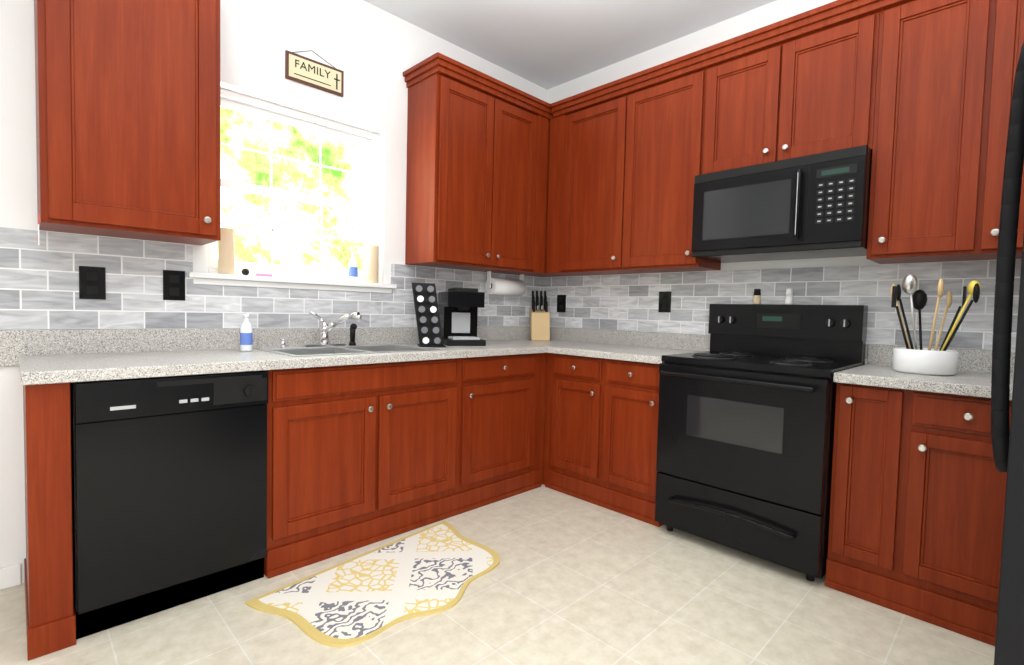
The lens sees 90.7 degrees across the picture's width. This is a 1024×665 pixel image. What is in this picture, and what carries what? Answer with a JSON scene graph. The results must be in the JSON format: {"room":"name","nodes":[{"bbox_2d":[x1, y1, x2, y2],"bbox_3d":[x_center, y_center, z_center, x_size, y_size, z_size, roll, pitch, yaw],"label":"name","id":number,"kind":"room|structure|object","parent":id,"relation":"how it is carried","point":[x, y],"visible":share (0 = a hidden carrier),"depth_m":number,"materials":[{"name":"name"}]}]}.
{"room":"kitchen","nodes":[
{"label":"kitchen","id":0,"kind":"room"},
{"bbox_2d":[0,0,546,583],"bbox_3d":[-1.608,-0.455,2.377,5.350,2.900,0.150,-1,4,-45],"label":"wall","id":1,"kind":"structure","parent":0,"point":[370,52],"depth_m":2.62,"materials":[{"name":"white paint"}]},
{"bbox_2d":[0,564,20,589],"bbox_3d":[-2.666,0.975,1.316,1.995,0.084,0.014,-1,4,-45],"label":"baseboard","id":2,"kind":"structure","parent":1,"relation":"attached to","point":[10,576],"depth_m":1.99,"materials":[{"name":"white wood"}]},
{"bbox_2d":[34,0,219,244],"bbox_3d":[-1.535,-0.987,2.050,0.646,1.175,0.361,-1,4,-45],"label":"upper cabinet","id":3,"kind":"object","parent":1,"relation":"attached to","point":[127,93],"visible":1,"depth_m":1.95,"materials":[{"name":"brown wood"}]},
{"bbox_2d":[38,212,39,245],"bbox_3d":[-1.647,-0.362,1.761,0.006,0.115,0.050,-1,4,-45],"label":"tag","id":4,"kind":"object","parent":3,"relation":"hanging from","point":[38,228],"visible":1,"depth_m":1.75,"materials":[{"name":"white paper"}]},
{"bbox_2d":[0,226,541,329],"bbox_3d":[-0.866,-0.228,3.011,3.090,0.394,0.008,-1,4,-45],"label":"backsplash","id":5,"kind":"structure","parent":1,"relation":"attached to","point":[39,286],"depth_m":2.29,"materials":[{"name":"tile"}]},
{"bbox_2d":[79,266,105,299],"bbox_3d":[-1.758,-0.207,2.121,0.086,0.136,0.008,-1,4,-45],"label":"electrical outlet","id":6,"kind":"object","parent":5,"relation":"attached to","point":[92,282],"visible":1,"depth_m":2.12,"materials":[{"name":"black plastic"}]},
{"bbox_2d":[163,270,184,299],"bbox_3d":[-1.551,-0.216,2.324,0.086,0.136,0.008,-1,4,-45],"label":"electrical outlet","id":7,"kind":"object","parent":5,"relation":"attached to","point":[173,285],"visible":1,"depth_m":2.32,"materials":[{"name":"black plastic"}]},
{"bbox_2d":[204,88,378,282],"bbox_3d":[-1.192,-0.755,2.811,0.960,0.920,0.057,-1,4,-45],"label":"window","id":8,"kind":"structure","parent":1,"relation":"in","point":[272,112],"depth_m":2.82,"materials":[{"name":"white"}]},
{"bbox_2d":[188,272,396,292],"bbox_3d":[-1.141,-0.264,2.769,1.100,0.055,0.115,-1,4,-45],"label":"window sill","id":9,"kind":"structure","parent":1,"relation":"attached to","point":[243,280],"depth_m":2.66,"materials":[{"name":"white"}]},
{"bbox_2d":[218,228,234,274],"bbox_3d":[-1.409,-0.399,2.497,0.072,0.225,0.072,-1,4,-45],"label":"candle","id":10,"kind":"object","parent":9,"relation":"on","point":[226,253],"visible":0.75,"depth_m":2.47,"materials":[{"name":"beige wax"}]},
{"bbox_2d":[242,268,271,276],"bbox_3d":[-1.308,-0.306,2.594,0.142,0.036,0.036,-1,4,-45],"label":"trinket","id":11,"kind":"object","parent":9,"relation":"on","point":[245,271],"visible":0.92,"depth_m":2.56,"materials":[{"name":"pink"}]},
{"bbox_2d":[348,252,357,281],"bbox_3d":[-0.933,-0.383,2.976,0.053,0.175,0.053,-1,4,-45],"label":"bottle","id":12,"kind":"object","parent":9,"relation":"on","point":[353,270],"visible":0.88,"depth_m":2.96,"materials":[{"name":"white plastic"}]},
{"bbox_2d":[366,245,378,282],"bbox_3d":[-0.842,-0.410,3.054,0.072,0.225,0.072,-1,4,-45],"label":"candle","id":13,"kind":"object","parent":9,"relation":"on","point":[372,261],"visible":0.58,"depth_m":3.02,"materials":[{"name":"beige wax"}]},
{"bbox_2d":[285,50,343,96],"bbox_3d":[-1.060,-1.420,2.732,0.315,0.192,0.017,-1,4,-45],"label":"family sign","id":14,"kind":"object","parent":1,"relation":"attached to","point":[312,73],"visible":1,"depth_m":2.72,"materials":[{"name":"brown wood"}]},
{"bbox_2d":[405,64,542,275],"bbox_3d":[-0.244,-0.985,3.348,0.850,1.120,0.323,-1,4,-45],"label":"upper cabinet","id":15,"kind":"object","parent":1,"relation":"attached to","point":[477,170],"depth_m":3.14,"materials":[{"name":"brown wood"}]},
{"bbox_2d":[533,108,564,276],"bbox_3d":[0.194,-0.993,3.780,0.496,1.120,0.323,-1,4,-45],"label":"upper cabinet","id":16,"kind":"object","parent":1,"relation":"attached to","point":[547,116],"depth_m":3.59,"materials":[{"name":"brown wood"}]},
{"bbox_2d":[485,271,525,295],"bbox_3d":[-0.045,-0.354,3.685,0.340,0.160,0.116,-1,4,-45],"label":"paper towel","id":17,"kind":"object","parent":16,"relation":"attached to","point":[498,286],"visible":1,"depth_m":3.62,"materials":[{"name":"white paper"}]},
{"bbox_2d":[0,484,994,664],"bbox_3d":[0.180,1.144,0.698,5.500,0.060,5.500,-1,4,-45],"label":"floor","id":18,"kind":"structure","parent":0,"point":[569,580],"depth_m":1.87,"materials":[{"name":"tile"}]},
{"bbox_2d":[70,370,267,639],"bbox_3d":[-1.403,0.581,2.054,0.596,0.868,0.637,-1,4,-45],"label":"dishwasher","id":19,"kind":"object","parent":18,"relation":"on","point":[169,492],"visible":0.96,"depth_m":1.82,"materials":[{"name":"black metal"}]},
{"bbox_2d":[246,521,499,646],"bbox_3d":[-0.458,1.030,2.119,0.595,0.010,1.014,4,3,40],"label":"rug","id":20,"kind":"object","parent":18,"relation":"on","point":[430,570],"visible":1,"depth_m":2.03,"materials":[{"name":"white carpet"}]},
{"bbox_2d":[383,353,538,520],"bbox_3d":[-0.312,0.554,3.188,0.693,0.874,0.608,-1,4,-45],"label":"base cabinet","id":21,"kind":"object","parent":18,"relation":"on","point":[461,435],"depth_m":2.80,"materials":[{"name":"brown wood"}]},
{"bbox_2d":[0,326,543,384],"bbox_3d":[-0.645,0.055,2.798,3.099,0.140,0.649,-1,4,-45],"label":"countertop","id":22,"kind":"structure","parent":21,"relation":"on","point":[37,357],"depth_m":2.17,"materials":[{"name":"stone"}]},
{"bbox_2d":[240,314,252,351],"bbox_3d":[-1.248,0.001,2.376,0.053,0.175,0.053,-1,4,-45],"label":"soap bottle","id":23,"kind":"object","parent":22,"relation":"on","point":[246,336],"visible":1,"depth_m":2.36,"materials":[{"name":"white plastic"}]},
{"bbox_2d":[280,310,361,347],"bbox_3d":[-0.965,-0.017,2.651,0.417,0.194,0.232,-1,4,-45],"label":"faucet","id":24,"kind":"object","parent":22,"relation":"on","point":[325,328],"visible":1,"depth_m":2.71,"materials":[{"name":"silver metal"}]},
{"bbox_2d":[254,344,439,356],"bbox_3d":[-0.836,0.162,2.624,0.780,0.157,0.490,-1,4,-45],"label":"sink","id":25,"kind":"object","parent":22,"relation":"in","point":[333,350],"visible":0.35,"depth_m":2.66,"materials":[{"name":"silver metal"}]},
{"bbox_2d":[412,283,445,346],"bbox_3d":[-0.490,-0.104,2.960,0.193,0.370,0.160,1,3,-15],"label":"rack","id":26,"kind":"object","parent":22,"relation":"on","point":[427,315],"visible":1,"depth_m":2.94,"materials":[{"name":"black"}]},
{"bbox_2d":[438,288,485,345],"bbox_3d":[-0.325,-0.103,3.229,0.240,0.352,0.330,1,3,-20],"label":"coffee maker","id":27,"kind":"object","parent":22,"relation":"on","point":[458,311],"visible":0.94,"depth_m":3.19,"materials":[{"name":"black plastic"}]},
{"bbox_2d":[530,291,549,340],"bbox_3d":[0.214,-0.133,3.896,0.140,0.381,0.180,1,3,-5],"label":"knife block","id":28,"kind":"object","parent":22,"relation":"on","point":[540,323],"visible":1,"depth_m":3.84,"materials":[{"name":"brown wood"}]},
{"bbox_2d":[535,353,546,487],"bbox_3d":[0.163,0.546,3.655,0.756,0.874,0.608,-1,4,-45],"label":"base cabinet","id":29,"kind":"object","parent":18,"relation":"on","point":[542,356],"depth_m":3.28,"materials":[{"name":"brown wood"}]},
{"bbox_2d":[543,353,663,526],"bbox_3d":[0.706,0.579,3.190,0.635,0.874,0.852,-1,4,-45],"label":"base cabinet","id":30,"kind":"object","parent":18,"relation":"on","point":[601,431],"visible":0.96,"depth_m":2.96,"materials":[{"name":"brown wood"}]},
{"bbox_2d":[544,327,709,363],"bbox_3d":[0.727,0.074,3.136,0.669,0.140,0.794,-1,4,-45],"label":"countertop","id":31,"kind":"structure","parent":30,"relation":"on","point":[635,346],"depth_m":3.28,"materials":[{"name":"stone"}]},
{"bbox_2d":[655,304,867,581],"bbox_3d":[1.230,0.455,2.557,0.717,1.204,0.762,-1,4,-45],"label":"range","id":32,"kind":"object","parent":18,"relation":"on","point":[746,420],"visible":1,"depth_m":2.37,"materials":[{"name":"black metal"}]},
{"bbox_2d":[753,289,760,303],"bbox_3d":[1.376,-0.201,2.839,0.042,0.085,0.041,-1,4,-45],"label":"salt shaker","id":33,"kind":"object","parent":32,"relation":"on","point":[757,297],"visible":0.88,"depth_m":2.83,"materials":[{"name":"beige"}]},
{"bbox_2d":[785,289,792,304],"bbox_3d":[1.491,-0.193,2.722,0.042,0.085,0.041,-1,4,-45],"label":"pepper shaker","id":34,"kind":"object","parent":32,"relation":"on","point":[789,297],"visible":0.92,"depth_m":2.71,"materials":[{"name":"white ceramic"}]},
{"bbox_2d":[825,382,1011,645],"bbox_3d":[1.772,0.653,2.109,0.635,0.874,0.642,-1,4,-45],"label":"base cabinet","id":35,"kind":"object","parent":18,"relation":"on","point":[917,499],"visible":0.92,"depth_m":1.93,"materials":[{"name":"brown wood"}]},
{"bbox_2d":[833,344,1014,399],"bbox_3d":[1.785,0.147,2.080,0.644,0.140,0.652,-1,4,-45],"label":"countertop","id":36,"kind":"structure","parent":35,"relation":"on","point":[972,377],"depth_m":2.05,"materials":[{"name":"stone"}]},
{"bbox_2d":[890,274,980,375],"bbox_3d":[1.759,-0.033,2.121,0.399,0.413,0.296,-1,4,-45],"label":"utensil crock","id":37,"kind":"object","parent":36,"relation":"on","point":[929,360],"visible":1,"depth_m":2.08,"materials":[{"name":"white ceramic"}]},
{"bbox_2d":[991,42,1023,664],"bbox_3d":[1.390,0.255,0.875,0.904,1.760,0.810,-1,4,-45],"label":"fridge","id":38,"kind":"object","parent":18,"relation":"on","point":[1008,445],"visible":1,"depth_m":0.84,"materials":[{"name":"black metal"}]},
{"bbox_2d":[364,0,775,89],"bbox_3d":[0.252,-1.812,0.568,5.500,0.060,5.500,-1,4,-45],"label":"ceiling","id":39,"kind":"structure","parent":0,"point":[547,44],"depth_m":3.13,"materials":[{"name":"white paint"}]},
{"bbox_2d":[547,0,1014,364],"bbox_3d":[2.121,-0.360,2.298,0.150,2.900,5.200,-1,4,-45],"label":"wall","id":40,"kind":"structure","parent":0,"point":[755,19],"depth_m":3.05,"materials":[{"name":"white paint"}]},
{"bbox_2d":[558,88,621,275],"bbox_3d":[0.663,-0.966,3.426,0.323,1.120,0.555,-1,4,-45],"label":"upper cabinet","id":41,"kind":"object","parent":40,"relation":"attached to","point":[587,125],"depth_m":3.38,"materials":[{"name":"brown wood"}]},
{"bbox_2d":[610,52,720,273],"bbox_3d":[0.990,-0.944,3.094,0.323,1.120,0.631,-1,4,-45],"label":"upper cabinet","id":42,"kind":"object","parent":40,"relation":"attached to","point":[665,124],"depth_m":2.99,"materials":[{"name":"brown wood"}]},
{"bbox_2d":[542,259,1021,360],"bbox_3d":[1.394,-0.126,2.926,0.008,0.480,3.290,-1,4,-45],"label":"backsplash","id":43,"kind":"structure","parent":40,"relation":"attached to","point":[627,302],"depth_m":2.76,"materials":[{"name":"tile"}]},
{"bbox_2d":[557,295,565,311],"bbox_3d":[0.384,-0.225,3.938,0.008,0.136,0.086,-1,4,-45],"label":"electrical outlet","id":44,"kind":"object","parent":43,"relation":"attached to","point":[561,303],"visible":1,"depth_m":3.93,"materials":[{"name":"black plastic"}]},
{"bbox_2d":[658,291,670,311],"bbox_3d":[1.000,-0.200,3.313,0.008,0.136,0.086,-1,4,-45],"label":"electrical outlet","id":45,"kind":"object","parent":43,"relation":"attached to","point":[664,301],"visible":1,"depth_m":3.31,"materials":[{"name":"black plastic"}]},
{"bbox_2d":[714,0,881,171],"bbox_3d":[1.443,-1.157,2.630,0.323,0.630,0.790,-1,4,-45],"label":"upper cabinet","id":46,"kind":"object","parent":40,"relation":"attached to","point":[810,88],"depth_m":2.45,"materials":[{"name":"brown wood"}]},
{"bbox_2d":[691,145,871,262],"bbox_3d":[1.388,-0.619,2.612,0.443,0.442,0.784,-1,4,-45],"label":"microwave","id":47,"kind":"object","parent":46,"relation":"attached to","point":[811,206],"visible":1,"depth_m":2.44,"materials":[{"name":"black metal"}]},
{"bbox_2d":[866,0,965,263],"bbox_3d":[1.842,-0.885,2.230,0.323,1.120,0.511,-1,4,-45],"label":"upper cabinet","id":48,"kind":"object","parent":40,"relation":"attached to","point":[915,96],"depth_m":2.15,"materials":[{"name":"brown wood"}]},
{"bbox_2d":[950,0,1023,260],"bbox_3d":[2.103,-0.866,1.965,0.323,1.120,0.506,-1,4,-45],"label":"upper cabinet","id":49,"kind":"object","parent":40,"relation":"attached to","point":[992,30],"depth_m":1.99,"materials":[{"name":"brown wood"}]},
{"label":"outside","id":50,"kind":"structure","parent":0,"visible":0},
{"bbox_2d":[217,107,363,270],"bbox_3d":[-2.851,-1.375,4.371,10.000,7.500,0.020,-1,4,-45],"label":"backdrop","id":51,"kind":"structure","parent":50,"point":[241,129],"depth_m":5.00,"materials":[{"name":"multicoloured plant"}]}
]}

